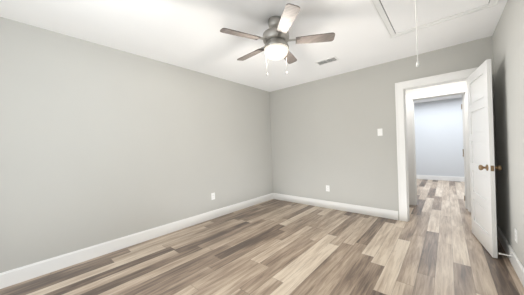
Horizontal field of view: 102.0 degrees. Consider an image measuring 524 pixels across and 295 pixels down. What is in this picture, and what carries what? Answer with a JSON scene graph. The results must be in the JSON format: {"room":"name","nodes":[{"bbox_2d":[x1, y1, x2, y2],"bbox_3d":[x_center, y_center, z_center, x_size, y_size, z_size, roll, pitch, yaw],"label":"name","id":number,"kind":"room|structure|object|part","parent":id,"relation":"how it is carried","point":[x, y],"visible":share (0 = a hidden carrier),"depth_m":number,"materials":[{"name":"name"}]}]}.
{"room":"empty bedroom","nodes":[
{"label":"empty bedroom","id":0,"kind":"room"},
{"bbox_2d":[0,17,272,272],"bbox_3d":[-1.278,-0.002,3.330,0.110,2.500,4.660,-2,0,41],"label":"wall","id":1,"kind":"structure","parent":0,"point":[99,144],"depth_m":2.57,"materials":[{"name":"beige paint"}]},
{"bbox_2d":[0,193,271,288],"bbox_3d":[-1.192,1.176,3.289,0.017,0.140,4.440,-2,0,41],"label":"baseboard","id":2,"kind":"structure","parent":1,"relation":"attached to","point":[24,273],"depth_m":2.53,"materials":[{"name":"white paint"}]},
{"bbox_2d":[0,0,506,103],"bbox_3d":[2.054,-1.420,3.543,5.700,0.120,10.200,-2,0,41],"label":"ceiling","id":3,"kind":"structure","parent":0,"point":[187,34],"depth_m":2.38,"materials":[{"name":"white paint"}]},
{"bbox_2d":[220,3,334,64],"bbox_3d":[0.121,-1.026,2.191,1.078,0.543,1.112,-2,0,41],"label":"ceiling fan","id":4,"kind":"object","parent":3,"relation":"hanging from","point":[275,38],"visible":1,"depth_m":2.07,"materials":[{"name":"silver metal"}]},
{"bbox_3d":[0.146,-0.951,2.161,0.244,0.101,0.244,-2,0,41],"label":"lamp shade","id":5,"kind":"part","parent":4,"relation":"part of","materials":[{"name":"white glass"}]},
{"bbox_2d":[315,56,338,65],"bbox_3d":[0.996,-1.321,3.252,0.320,0.010,0.170,-2,0,41],"label":"ceiling vent","id":6,"kind":"object","parent":3,"relation":"in","point":[327,61],"visible":1,"depth_m":3.24,"materials":[{"name":"white plastic"}]},
{"bbox_2d":[369,0,498,38],"bbox_3d":[1.401,-1.328,1.726,0.880,0.022,1.500,-2,0,41],"label":"attic hatch","id":7,"kind":"object","parent":3,"relation":"attached to","point":[397,18],"visible":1,"depth_m":2.08,"materials":[{"name":"white paint"}]},
{"bbox_2d":[415,0,419,66],"bbox_3d":[1.050,-0.935,1.446,0.024,0.766,0.024,-2,0,41],"label":"pull cord","id":8,"kind":"object","parent":7,"relation":"hanging from","point":[417,64],"visible":1,"depth_m":1.44,"materials":[{"name":"white fabric"}]},
{"bbox_2d":[0,179,523,294],"bbox_3d":[1.711,1.202,3.585,8.000,0.100,10.700,-2,0,41],"label":"floor","id":9,"kind":"structure","parent":0,"point":[433,246],"depth_m":2.27,"materials":[{"name":"wood"}]},
{"bbox_2d":[270,36,497,225],"bbox_3d":[2.028,-0.109,3.464,4.700,2.500,0.110,-2,0,41],"label":"wall","id":10,"kind":"structure","parent":0,"point":[324,132],"depth_m":3.78,"materials":[{"name":"beige paint"}]},
{"bbox_2d":[272,193,397,219],"bbox_3d":[1.206,1.098,4.132,2.465,0.140,0.015,-2,0,41],"label":"baseboard","id":11,"kind":"structure","parent":10,"relation":"attached to","point":[384,213],"depth_m":3.90,"materials":[{"name":"white paint"}]},
{"bbox_2d":[377,128,382,135],"bbox_3d":[1.925,-0.251,3.464,0.072,0.116,0.019,-2,0,41],"label":"light switch","id":12,"kind":"object","parent":10,"relation":"attached to","point":[380,132],"visible":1,"depth_m":3.46,"materials":[{"name":"white plastic"}]},
{"bbox_2d":[395,67,477,221],"bbox_3d":[2.512,0.055,3.046,0.952,2.141,0.158,-2,0,41],"label":"door frame","id":13,"kind":"structure","parent":10,"relation":"attached to","point":[401,123],"depth_m":3.25,"materials":[{"name":"white paint"}]},
{"bbox_2d":[467,59,501,257],"bbox_3d":[2.526,0.106,2.455,0.167,2.014,0.734,-2,0,33],"label":"door","id":14,"kind":"structure","parent":13,"relation":"attached to","point":[481,155],"depth_m":2.34,"materials":[{"name":"white paint"}]},
{"bbox_2d":[405,80,466,94],"bbox_3d":[3.247,-0.148,3.873,3.400,2.500,0.110,-2,0,41],"label":"wall","id":15,"kind":"structure","parent":0,"point":[442,86],"depth_m":3.84,"materials":[{"name":"beige paint"}]},
{"bbox_2d":[406,85,470,211],"bbox_3d":[3.241,0.031,3.883,0.952,2.141,0.158,-2,0,41],"label":"door frame","id":16,"kind":"structure","parent":15,"relation":"attached to","point":[410,120],"depth_m":4.08,"materials":[{"name":"white paint"}]},
{"bbox_2d":[461,94,467,208],"bbox_3d":[3.824,0.064,3.958,0.734,2.014,0.167,-2,0,-42],"label":"room door","id":17,"kind":"structure","parent":15,"relation":"in","point":[464,152],"depth_m":3.72,"materials":[{"name":"white paint"}]},
{"bbox_2d":[414,97,463,176],"bbox_3d":[5.649,-0.226,6.620,3.390,2.500,0.110,-2,0,41],"label":"wall","id":18,"kind":"structure","parent":0,"point":[439,137],"depth_m":6.62,"materials":[{"name":"paint"}]},
{"bbox_2d":[416,175,464,181],"bbox_3d":[5.638,0.955,6.579,3.330,0.140,0.017,-2,0,41],"label":"baseboard","id":19,"kind":"structure","parent":18,"relation":"attached to","point":[443,178],"depth_m":6.61,"materials":[{"name":"white paint"}]},
{"bbox_2d":[492,0,523,266],"bbox_3d":[1.445,-0.090,0.881,0.110,2.500,4.550,-2,0,41],"label":"wall","id":20,"kind":"structure","parent":0,"point":[508,50],"depth_m":2.00,"materials":[{"name":"beige paint"}]},
{"bbox_2d":[497,226,523,286],"bbox_3d":[1.461,1.090,0.973,0.043,0.140,4.440,-2,0,41],"label":"baseboard","id":21,"kind":"structure","parent":20,"relation":"attached to","point":[518,267],"depth_m":2.03,"materials":[{"name":"white paint"}]},
{"bbox_2d":[515,228,517,242],"bbox_3d":[2.314,0.802,1.933,0.007,0.116,0.072,-2,0,41],"label":"outlet","id":22,"kind":"object","parent":20,"relation":"attached to","point":[516,239],"visible":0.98,"depth_m":1.91,"materials":[{"name":"white plastic"}]}
]}

